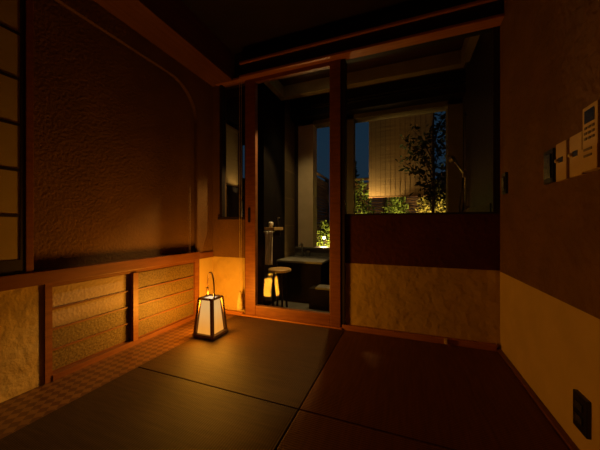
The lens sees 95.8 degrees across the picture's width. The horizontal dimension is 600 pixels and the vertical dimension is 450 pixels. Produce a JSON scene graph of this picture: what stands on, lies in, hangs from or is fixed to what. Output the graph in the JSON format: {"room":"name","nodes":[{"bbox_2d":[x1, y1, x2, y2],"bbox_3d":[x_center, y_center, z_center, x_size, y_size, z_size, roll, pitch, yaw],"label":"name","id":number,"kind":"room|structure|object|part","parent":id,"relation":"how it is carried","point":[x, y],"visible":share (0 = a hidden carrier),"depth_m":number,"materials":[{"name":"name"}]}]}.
{"room":"traditional dwelling","nodes":[
{"label":"traditional dwelling","id":0,"kind":"room"},
{"bbox_2d":[0,0,212,402],"bbox_3d":[-1.357,-0.310,1.062,0.216,2.232,2.801,0,0,21],"label":"wall","id":1,"kind":"structure","parent":0,"point":[114,132],"depth_m":1.52,"materials":[{"name":"brown paint"}]},
{"bbox_2d":[25,0,33,272],"bbox_3d":[-1.194,-0.510,1.191,0.023,1.428,0.027,0,0,21],"label":"trim","id":2,"kind":"structure","parent":1,"relation":"attached to","point":[29,4],"depth_m":1.19,"materials":[{"name":"brown wood"}]},
{"bbox_2d":[0,251,199,291],"bbox_3d":[-1.297,0.235,0.947,0.058,0.060,2.628,0,0,21],"label":"trim","id":3,"kind":"structure","parent":1,"relation":"on","point":[47,276],"depth_m":1.39,"materials":[{"name":"brown wood"}]},
{"bbox_2d":[0,0,24,275],"bbox_3d":[-1.317,-0.510,0.890,0.026,1.428,0.623,0,0,21],"label":"screen","id":4,"kind":"object","parent":3,"relation":"on","point":[12,12],"visible":1,"depth_m":1.14,"materials":[{"name":"brown wood"}]},
{"bbox_3d":[-1.314,0.174,0.896,0.026,0.060,0.578,0,0,21],"label":"rail","id":5,"kind":"part","parent":4,"relation":"part of","materials":[{"name":"brown wood"}]},
{"bbox_2d":[93,0,234,86],"bbox_3d":[-1.152,-1.310,0.983,0.223,0.230,2.801,0,0,21],"label":"ceiling beam","id":6,"kind":"structure","parent":1,"relation":"attached to","point":[170,25],"depth_m":1.76,"materials":[{"name":"brown wood"}]},
{"bbox_2d":[200,251,212,258],"bbox_3d":[-0.796,0.240,2.254,0.048,0.049,0.173,0,0,21],"label":"trim","id":7,"kind":"structure","parent":1,"relation":"on","point":[203,254],"depth_m":2.24,"materials":[{"name":"brown wood"}]},
{"bbox_2d":[0,314,234,438],"bbox_3d":[-1.140,0.741,0.959,0.263,0.037,2.765,0,0,21],"label":"floor","id":8,"kind":"structure","parent":0,"point":[19,411],"depth_m":1.25,"materials":[{"name":"brown wood"}]},
{"bbox_2d":[199,257,212,308],"bbox_3d":[-0.882,0.533,2.288,0.216,0.547,0.173,0,0,21],"label":"wall","id":9,"kind":"structure","parent":0,"point":[205,264],"depth_m":2.25,"materials":[{"name":"beige paint"}]},
{"bbox_2d":[226,185,240,216],"bbox_3d":[-0.779,0.164,2.811,0.058,1.163,0.504,0,0,21],"label":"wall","id":10,"kind":"structure","parent":0,"point":[232,193],"depth_m":2.89,"materials":[{"name":"black wood"}]},
{"bbox_2d":[237,126,242,216],"bbox_3d":[-0.682,-0.189,3.063,0.058,1.868,0.036,0,0,21],"label":"trim","id":11,"kind":"structure","parent":10,"relation":"attached to","point":[241,127],"depth_m":3.05,"materials":[{"name":"brown wood"}]},
{"bbox_2d":[226,89,244,144],"bbox_3d":[-0.855,-1.145,3.134,1.325,0.043,1.253,0,0,21],"label":"roof","id":12,"kind":"structure","parent":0,"point":[232,110],"depth_m":2.68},
{"bbox_2d":[226,124,238,186],"bbox_3d":[-0.743,-0.779,2.905,0.016,0.688,0.281,0,0,21],"label":"bamboo blind","id":13,"kind":"object","parent":12,"relation":"hanging from","point":[231,133],"visible":0.63,"depth_m":2.92,"materials":[{"name":"wood"}]},
{"bbox_2d":[226,86,244,103],"bbox_3d":[-1.062,-1.318,2.600,1.325,0.389,0.094,0,0,21],"label":"wall","id":14,"kind":"structure","parent":0,"point":[235,100],"depth_m":2.39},
{"bbox_2d":[227,178,244,216],"bbox_3d":[-1.105,0.004,3.825,0.072,1.519,1.728,0,0,21],"label":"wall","id":15,"kind":"structure","parent":0,"point":[243,178],"depth_m":4.28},
{"bbox_2d":[258,83,284,305],"bbox_3d":[-0.279,-0.329,2.687,0.072,2.149,0.461,0,0,21],"label":"wall","id":16,"kind":"structure","parent":0,"point":[271,110],"depth_m":2.58,"materials":[{"name":"black paint"}]},
{"bbox_2d":[263,227,282,235],"bbox_3d":[-0.243,0.052,2.531,0.108,0.083,0.207,0,0,21],"label":"wooden shelf","id":17,"kind":"object","parent":16,"relation":"attached to","point":[276,230],"visible":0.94,"depth_m":2.50,"materials":[{"name":"brown wood"}]},
{"bbox_2d":[265,231,272,264],"bbox_3d":[-0.279,0.197,2.439,0.079,0.302,0.021,0,0,21],"label":"towel","id":18,"kind":"object","parent":17,"relation":"hanging from","point":[268,235],"visible":1,"depth_m":2.43,"materials":[{"name":"white fabric"}]},
{"bbox_2d":[285,99,294,257],"bbox_3d":[-0.145,-0.329,3.033,0.072,2.149,0.281,0,0,21],"label":"tiled wall","id":19,"kind":"structure","parent":0,"point":[289,124],"depth_m":3.01,"materials":[{"name":"tile"}]},
{"bbox_2d":[268,300,329,312],"bbox_3d":[0.133,0.776,2.635,3.528,0.061,1.181,0,0,21],"label":"floor","id":20,"kind":"structure","parent":0,"point":[294,305],"depth_m":2.54,"materials":[{"name":"grey stone"}]},
{"bbox_2d":[238,195,243,216],"bbox_3d":[-0.637,0.215,2.911,0.062,1.096,0.048,0,0,21],"label":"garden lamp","id":21,"kind":"object","parent":20,"relation":"on","point":[241,197],"visible":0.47,"depth_m":2.91,"materials":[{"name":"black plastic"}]},
{"bbox_2d":[268,267,290,306],"bbox_3d":[-0.184,0.566,2.465,0.209,0.359,0.209,0,0,21],"label":"stool","id":22,"kind":"object","parent":20,"relation":"on","point":[273,270],"visible":0.95,"depth_m":2.44,"materials":[{"name":"wood"}]},
{"bbox_3d":[-0.238,0.579,2.441,0.038,0.335,0.020,0,0,-24],"label":"leg","id":23,"kind":"part","parent":22,"relation":"part of","materials":[{"name":"wood"}]},
{"bbox_3d":[-0.208,0.579,2.519,0.020,0.335,0.038,0,0,-24],"label":"leg","id":24,"kind":"part","parent":22,"relation":"part of","materials":[{"name":"wood"}]},
{"bbox_3d":[-0.184,0.400,2.465,0.209,0.027,0.209,0,0,21],"label":"seat","id":25,"kind":"part","parent":22,"relation":"part of","materials":[{"name":"brown wood"}]},
{"bbox_3d":[-0.160,0.579,2.411,0.020,0.335,0.038,0,0,-24],"label":"leg","id":26,"kind":"part","parent":22,"relation":"part of","materials":[{"name":"wood"}]},
{"bbox_3d":[-0.130,0.579,2.489,0.038,0.335,0.020,0,0,-24],"label":"leg","id":27,"kind":"part","parent":22,"relation":"part of","materials":[{"name":"wood"}]},
{"bbox_2d":[277,255,329,302],"bbox_3d":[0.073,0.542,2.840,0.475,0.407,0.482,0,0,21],"label":"bathtub","id":28,"kind":"object","parent":20,"relation":"on","point":[306,272],"visible":0.79,"depth_m":2.65,"materials":[{"name":"stone"}]},
{"bbox_2d":[299,243,309,255],"bbox_3d":[0.051,0.262,3.016,0.096,0.154,0.097,0,0,21],"label":"spout","id":29,"kind":"object","parent":28,"relation":"on","point":[301,244],"visible":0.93,"depth_m":3.02,"materials":[{"name":"metal"}]},
{"bbox_2d":[309,284,329,310],"bbox_3d":[0.335,0.644,2.399,0.504,0.202,0.137,0,0,21],"label":"step","id":30,"kind":"structure","parent":20,"relation":"on","point":[319,296],"depth_m":2.40,"materials":[{"name":"stone"}]},
{"bbox_2d":[298,121,316,246],"bbox_3d":[0.089,-0.581,3.170,0.180,1.645,0.144,0,0,21],"label":"column","id":31,"kind":"structure","parent":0,"point":[307,134],"depth_m":3.11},
{"bbox_2d":[295,248,329,256],"bbox_3d":[0.724,0.502,2.924,1.771,0.486,0.144,0,0,21],"label":"wall","id":32,"kind":"structure","parent":0,"point":[313,252],"depth_m":3.06,"materials":[{"name":"grey stone"}]},
{"bbox_2d":[294,123,329,249],"bbox_3d":[0.722,-0.572,2.921,1.771,1.663,0.180,0,0,21],"label":"window","id":33,"kind":"structure","parent":32,"relation":"in","point":[316,247],"depth_m":3.14,"materials":[{"name":"black metal"}]},
{"bbox_2d":[181,0,467,99],"bbox_3d":[-0.163,-1.465,1.175,2.362,0.122,4.046,0,0,21],"label":"ceiling","id":34,"kind":"structure","parent":0,"point":[241,25],"depth_m":1.89,"materials":[{"name":"brown wood"}]},
{"bbox_2d":[347,115,354,213],"bbox_3d":[0.541,-0.581,2.980,0.115,1.645,0.115,0,0,21],"label":"wall","id":35,"kind":"structure","parent":0,"point":[350,122],"depth_m":2.92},
{"bbox_2d":[213,0,499,347],"bbox_3d":[0.125,-0.353,2.036,2.275,2.318,0.086,0,0,21],"label":"wall","id":36,"kind":"structure","parent":0,"point":[444,302],"depth_m":1.76,"materials":[{"name":"beige paper"}]},
{"bbox_2d":[213,85,244,219],"bbox_3d":[-0.683,-0.783,2.340,0.549,1.458,0.104,0,0,21],"label":"window","id":37,"kind":"structure","parent":36,"relation":"in","point":[222,88],"depth_m":2.31,"materials":[{"name":"brown wood"}]},
{"bbox_2d":[215,77,244,87],"bbox_3d":[-0.573,-1.201,2.268,0.274,0.018,0.072,0,0,21],"label":"trim","id":38,"kind":"structure","parent":36,"relation":"attached to","point":[235,81],"depth_m":2.27,"materials":[{"name":"brown wood"}]},
{"bbox_2d":[221,309,243,315],"bbox_3d":[-0.608,0.729,2.258,0.317,0.061,0.029,0,0,21],"label":"baseboard","id":39,"kind":"structure","parent":36,"relation":"attached to","point":[227,311],"depth_m":2.22,"materials":[{"name":"brown wood"}]},
{"bbox_2d":[236,78,243,310],"bbox_3d":[-0.479,-0.261,2.162,0.058,1.860,0.056,0,0,21],"label":"pull cord","id":40,"kind":"object","parent":36,"relation":"hanging from","point":[239,300],"visible":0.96,"depth_m":2.18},
{"bbox_3d":[-0.483,-0.329,2.175,0.010,1.724,0.003,0,0,21],"label":"cord","id":41,"kind":"part","parent":40,"relation":"part of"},
{"bbox_2d":[242,313,341,329],"bbox_3d":[-0.079,0.736,2.059,0.814,0.048,0.061,0,0,21],"label":"trim","id":42,"kind":"structure","parent":36,"relation":"attached to","point":[244,314],"depth_m":2.02,"materials":[{"name":"brown wood"}]},
{"bbox_2d":[245,59,340,326],"bbox_3d":[-0.073,-0.231,2.054,0.778,1.885,0.045,0,0,21],"label":"door","id":43,"kind":"structure","parent":36,"relation":"in","point":[333,318],"depth_m":2.08,"materials":[{"name":"brown wood"}]},
{"bbox_2d":[341,59,346,326],"bbox_3d":[0.314,-0.235,1.936,0.029,1.892,0.079,0,0,21],"label":"trim","id":44,"kind":"structure","parent":36,"relation":"attached to","point":[343,61],"depth_m":1.90,"materials":[{"name":"brown wood"}]},
{"bbox_2d":[239,0,504,81],"bbox_3d":[0.344,-1.233,1.861,1.739,0.126,0.083,0,0,21],"label":"trim","id":45,"kind":"structure","parent":36,"relation":"attached to","point":[477,15],"depth_m":1.75,"materials":[{"name":"brown wood"}]},
{"bbox_2d":[264,35,479,100],"bbox_3d":[0.486,-1.350,2.252,1.670,0.108,0.547,0,0,21],"label":"trim","id":46,"kind":"structure","parent":36,"relation":"attached to","point":[455,59],"depth_m":2.37,"materials":[{"name":"brown wood"}]},
{"bbox_2d":[342,324,496,351],"bbox_3d":[0.722,0.725,1.743,0.907,0.070,0.029,0,0,21],"label":"baseboard","id":47,"kind":"structure","parent":36,"relation":"attached to","point":[348,327],"depth_m":1.71,"materials":[{"name":"brown wood"}]},
{"bbox_2d":[345,26,499,215],"bbox_3d":[0.761,-0.634,1.790,0.911,1.123,0.086,0,0,21],"label":"window","id":48,"kind":"structure","parent":36,"relation":"in","point":[495,32],"depth_m":1.60,"materials":[{"name":"brown wood"}]},
{"bbox_2d":[298,98,462,127],"bbox_3d":[0.777,-1.278,2.903,1.656,0.252,0.144,0,0,21],"label":"wall bath header","id":49,"kind":"structure","parent":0,"point":[441,106],"depth_m":2.79,"materials":[{"name":"brown wood"}]},
{"bbox_2d":[290,69,465,122],"bbox_3d":[0.708,-1.300,2.784,1.699,0.209,0.130,0,0,21],"label":"trim","id":50,"kind":"structure","parent":49,"relation":"attached to","point":[457,91],"depth_m":2.66,"materials":[{"name":"black wood"}]},
{"bbox_2d":[290,79,465,111],"bbox_3d":[0.681,-1.286,2.715,1.699,0.037,0.011,0,0,21],"label":"trim","id":51,"kind":"structure","parent":49,"relation":"attached to","point":[462,79],"depth_m":2.63,"materials":[{"name":"metal"}]},
{"bbox_2d":[446,99,462,211],"bbox_3d":[1.492,-0.581,2.626,0.122,1.645,0.144,0,0,21],"label":"wall","id":52,"kind":"structure","parent":0,"point":[454,112],"depth_m":2.56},
{"bbox_2d":[463,0,599,449],"bbox_3d":[0.907,-0.353,0.807,0.101,2.318,3.960,0,0,21],"label":"wall","id":53,"kind":"structure","parent":0,"point":[550,49],"depth_m":1.08,"materials":[{"name":"brown paint"}]},
{"bbox_2d":[448,112,468,211],"bbox_3d":[1.400,-0.526,2.405,0.150,0.893,0.192,0,0,21],"label":"shower","id":54,"kind":"object","parent":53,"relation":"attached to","point":[452,159],"visible":0.96,"depth_m":2.31,"materials":[{"name":"metal"}]},
{"bbox_3d":[1.393,-0.526,2.380,0.025,0.170,0.127,0,0,-17],"label":"handle","id":55,"kind":"part","parent":54,"relation":"part of","materials":[{"name":"metal"}]},
{"bbox_2d":[463,203,490,211],"bbox_3d":[1.340,-0.090,2.079,0.011,0.108,0.842,0,0,21],"label":"trim","id":56,"kind":"structure","parent":53,"relation":"attached to","point":[486,207],"depth_m":1.87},
{"bbox_2d":[501,172,507,194],"bbox_3d":[1.127,-0.234,1.494,0.020,0.115,0.065,0,0,21],"label":"light switch","id":57,"kind":"object","parent":53,"relation":"attached to","point":[504,180],"visible":1,"depth_m":1.48,"materials":[{"name":"black plastic"}]},
{"bbox_2d":[497,347,578,449],"bbox_3d":[0.654,0.736,0.283,0.022,0.048,2.801,0,0,21],"label":"baseboard","id":58,"kind":"structure","parent":53,"relation":"attached to","point":[570,444],"depth_m":1.07,"materials":[{"name":"brown wood"}]},
{"bbox_2d":[544,148,555,184],"bbox_3d":[0.948,-0.225,1.028,0.019,0.126,0.073,0,0,21],"label":"wall switch","id":59,"kind":"object","parent":53,"relation":"attached to","point":[550,155],"visible":0.93,"depth_m":1.01,"materials":[{"name":"black plastic"}]},
{"bbox_2d":[554,139,569,181],"bbox_3d":[0.917,-0.227,0.949,0.019,0.134,0.068,0,0,21],"label":"control panel","id":60,"kind":"object","parent":53,"relation":"attached to","point":[562,161],"visible":0.95,"depth_m":0.94,"materials":[{"name":"beige plastic"}]},
{"bbox_2d":[568,131,585,177],"bbox_3d":[0.885,-0.227,0.868,0.019,0.134,0.068,0,0,21],"label":"control panel","id":61,"kind":"object","parent":53,"relation":"attached to","point":[576,141],"visible":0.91,"depth_m":0.87,"materials":[{"name":"beige plastic"}]},
{"bbox_2d":[573,389,590,439],"bbox_3d":[0.877,0.583,0.844,0.017,0.112,0.072,0,0,21],"label":"wall socket","id":62,"kind":"object","parent":53,"relation":"attached to","point":[581,404],"visible":1,"depth_m":0.83,"materials":[{"name":"black plastic"}]},
{"bbox_2d":[575,399,582,412],"bbox_3d":[0.870,0.562,0.847,0.003,0.022,0.036,0,0,21],"label":"outlet","id":63,"kind":"object","parent":62,"relation":"attached to","point":[578,402],"depth_m":0.84,"materials":[{"name":"black plastic"}]},
{"bbox_2d":[575,412,582,425],"bbox_3d":[0.870,0.603,0.847,0.003,0.022,0.036,0,0,21],"label":"outlet","id":64,"kind":"object","parent":62,"relation":"attached to","point":[578,415],"depth_m":0.84,"materials":[{"name":"black plastic"}]},
{"bbox_2d":[580,99,599,172],"bbox_3d":[0.848,-0.257,0.784,0.027,0.191,0.079,0,0,21],"label":"remote control","id":65,"kind":"object","parent":53,"relation":"attached to","point":[590,153],"visible":1,"depth_m":0.78,"materials":[{"name":"beige plastic"}]},
{"bbox_3d":[-0.394,0.783,0.697,2.275,0.047,2.815,0,0,21],"label":"floor","id":66,"kind":"structure","parent":0,"visible":0},
{"bbox_2d":[44,259,198,383],"bbox_3d":[-1.006,0.503,1.709,0.058,0.477,0.995,0,0,21],"label":"base cabinet","id":67,"kind":"object","parent":66,"relation":"on","point":[88,321],"visible":0.91,"depth_m":1.54,"materials":[{"name":"brown wood"}]},
{"bbox_3d":[-1.169,0.503,1.254,0.024,0.477,0.027,0,0,21],"label":"post","id":68,"kind":"part","parent":67,"relation":"part of","materials":[{"name":"brown wood"}]},
{"bbox_3d":[-1.112,0.490,1.480,0.013,0.410,0.435,0,0,21],"label":"sliding door","id":69,"kind":"part","parent":67,"relation":"part of","materials":[{"name":"beige paper"}]},
{"bbox_3d":[-1.104,0.489,1.476,0.006,0.397,0.423,0,0,21],"label":"paper panel","id":70,"kind":"part","parent":67,"relation":"part of","materials":[{"name":"beige paper"}]},
{"bbox_3d":[-1.014,0.275,1.702,0.048,0.019,0.921,0,0,21],"label":"rail","id":71,"kind":"part","parent":67,"relation":"part of","materials":[{"name":"brown wood"}]},
{"bbox_3d":[-1.009,0.718,1.700,0.058,0.047,0.921,0,0,21],"label":"rail","id":72,"kind":"part","parent":67,"relation":"part of","materials":[{"name":"brown wood"}]},
{"bbox_3d":[-0.936,0.490,1.887,0.013,0.410,0.521,0,0,21],"label":"sliding door","id":73,"kind":"part","parent":67,"relation":"part of","materials":[{"name":"beige paper"}]},
{"bbox_3d":[-0.927,0.489,1.883,0.006,0.397,0.509,0,0,21],"label":"paper panel","id":74,"kind":"part","parent":67,"relation":"part of","materials":[{"name":"beige paper"}]},
{"bbox_3d":[-0.823,0.503,2.147,0.024,0.477,0.047,0,0,21],"label":"post","id":75,"kind":"part","parent":67,"relation":"part of","materials":[{"name":"brown wood"}]},
{"bbox_2d":[0,367,297,449],"bbox_3d":[-0.582,0.740,0.804,0.885,0.040,0.901,0,0,21],"label":"mat","id":76,"kind":"object","parent":66,"relation":"on","point":[139,409],"visible":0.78,"depth_m":1.00,"materials":[{"name":"brown wicker"}]},
{"bbox_2d":[138,315,343,411],"bbox_3d":[-0.262,0.740,1.631,0.885,0.040,0.865,0,0,21],"label":"mat","id":77,"kind":"object","parent":66,"relation":"on","point":[277,362],"visible":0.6,"depth_m":1.46,"materials":[{"name":"green wicker"}]},
{"bbox_2d":[192,272,227,340],"bbox_3d":[-0.592,0.511,1.797,0.170,0.417,0.156,0,0,21],"label":"paper lantern","id":78,"kind":"object","parent":77,"relation":"on","point":[211,326],"visible":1,"depth_m":1.76,"materials":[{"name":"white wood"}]},
{"bbox_3d":[-0.667,0.586,1.764,0.037,0.219,0.037,0,0,21],"label":"corner post","id":79,"kind":"part","parent":78,"relation":"part of","materials":[{"name":"brown wood"}]},
{"bbox_3d":[-0.609,0.588,1.752,0.114,0.216,0.020,0,0,21],"label":"paper panel","id":80,"kind":"part","parent":78,"relation":"part of","materials":[{"name":"white paper"}]},
{"bbox_3d":[-0.592,0.474,1.797,0.115,0.012,0.111,0,0,21],"label":"frame","id":81,"kind":"part","parent":78,"relation":"part of","materials":[{"name":"brown wood"}]},
{"bbox_3d":[-0.592,0.391,1.797,0.009,0.177,0.117,0,0,-40],"label":"handle","id":82,"kind":"part","parent":78,"relation":"part of","materials":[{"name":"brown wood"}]},
{"bbox_3d":[-0.558,0.586,1.721,0.037,0.219,0.037,0,0,21],"label":"corner post","id":83,"kind":"part","parent":78,"relation":"part of","materials":[{"name":"brown wood"}]},
{"bbox_3d":[-0.547,0.588,1.779,0.020,0.216,0.117,0,0,21],"label":"paper panel","id":84,"kind":"part","parent":78,"relation":"part of","materials":[{"name":"white paper"}]},
{"bbox_3d":[-0.516,0.586,1.830,0.037,0.219,0.037,0,0,21],"label":"corner post","id":85,"kind":"part","parent":78,"relation":"part of","materials":[{"name":"brown wood"}]},
{"bbox_2d":[277,410,449,449],"bbox_3d":[0.245,0.740,0.483,0.881,0.040,0.901,0,0,21],"label":"mat","id":86,"kind":"object","parent":66,"relation":"on","point":[307,431],"visible":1,"depth_m":0.92,"materials":[{"name":"brown wicker"}]},
{"bbox_2d":[300,330,568,449],"bbox_3d":[0.566,0.740,1.311,0.881,0.040,0.865,0,0,21],"label":"mat","id":87,"kind":"object","parent":66,"relation":"on","point":[451,397],"visible":0.85,"depth_m":1.15,"materials":[{"name":"brown wicker"}]},
{"bbox_3d":[1.021,-1.606,3.233,2.304,0.072,0.648,0,0,21],"label":"roof","id":88,"kind":"structure","parent":0,"visible":0},
{"bbox_2d":[369,113,432,197],"bbox_3d":[1.234,-0.964,3.344,0.756,1.210,0.016,0,0,21],"label":"bamboo blind","id":89,"kind":"object","parent":88,"relation":"hanging from","point":[385,140],"visible":0.54,"depth_m":3.37,"materials":[{"name":"wood"}]},
{"label":"outside","id":90,"kind":"structure","parent":0,"visible":0},
{"bbox_3d":[2.634,0.850,6.798,12.960,0.173,8.460,0,0,21],"label":"ground","id":91,"kind":"structure","parent":90,"visible":0},
{"bbox_2d":[317,172,328,246],"bbox_3d":[0.199,-0.088,4.459,0.082,1.703,1.922,0,0,21],"label":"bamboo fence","id":92,"kind":"object","parent":91,"relation":"on","point":[322,186],"visible":0.2,"depth_m":4.96,"materials":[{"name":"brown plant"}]},
{"bbox_3d":[0.531,-0.076,5.315,0.082,1.678,0.086,0,0,21],"label":"post","id":93,"kind":"part","parent":92,"relation":"part of","materials":[{"name":"brown plant"}]},
{"bbox_2d":[317,220,329,246],"bbox_3d":[0.370,0.335,3.906,0.503,0.860,0.463,0,0,21],"label":"shrub","id":94,"kind":"object","parent":91,"relation":"on","point":[327,242],"visible":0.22,"depth_m":3.85,"materials":[{"name":"green plant"}]},
{"bbox_2d":[355,161,359,182],"bbox_3d":[1.196,-0.397,6.160,0.928,2.320,0.864,0,0,21],"label":"conifer tree","id":95,"kind":"object","parent":91,"relation":"on","point":[356,171],"visible":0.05,"depth_m":6.13,"materials":[{"name":"green plant"}]},
{"bbox_2d":[355,179,375,213],"bbox_3d":[0.837,0.052,3.797,0.490,1.424,0.433,0,0,21],"label":"shrub","id":96,"kind":"object","parent":91,"relation":"on","point":[358,205],"visible":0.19,"depth_m":3.74,"materials":[{"name":"green plant"}]},
{"bbox_2d":[381,192,408,212],"bbox_3d":[1.374,0.129,3.890,0.464,1.269,0.430,0,0,42],"label":"shrub","id":97,"kind":"object","parent":91,"relation":"on","point":[399,204],"visible":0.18,"depth_m":3.84,"materials":[{"name":"green plant"}]},
{"bbox_2d":[355,173,445,213],"bbox_3d":[2.499,-0.081,4.707,4.006,1.688,0.086,0,0,21],"label":"bamboo fence","id":98,"kind":"object","parent":91,"relation":"on","point":[377,203],"visible":0.02,"depth_m":5.02,"materials":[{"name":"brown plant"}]},
{"bbox_3d":[1.585,-0.068,5.061,0.082,1.663,0.086,0,0,21],"label":"post","id":99,"kind":"part","parent":98,"relation":"part of","materials":[{"name":"brown plant"}]},
{"bbox_3d":[2.499,-0.068,4.707,0.082,1.663,0.086,0,0,21],"label":"post","id":100,"kind":"part","parent":98,"relation":"part of","materials":[{"name":"brown plant"}]},
{"bbox_2d":[395,111,445,212],"bbox_3d":[1.409,-0.320,2.995,0.690,2.168,0.357,0,0,21],"label":"tree","id":101,"kind":"object","parent":91,"relation":"on","point":[432,194],"visible":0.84,"depth_m":2.97,"materials":[{"name":"green plant"}]},
{"bbox_2d":[415,188,445,212],"bbox_3d":[1.708,0.091,3.518,0.487,1.345,0.435,0,0,21],"label":"shrub","id":102,"kind":"object","parent":91,"relation":"on","point":[426,206],"visible":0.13,"depth_m":3.48,"materials":[{"name":"green plant"}]},
{"bbox_2d":[423,181,445,212],"bbox_3d":[2.095,0.013,4.210,0.469,1.501,0.422,0,0,21],"label":"shrub","id":103,"kind":"object","parent":91,"relation":"on","point":[440,181],"visible":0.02,"depth_m":4.14,"materials":[{"name":"green plant"}]}
]}

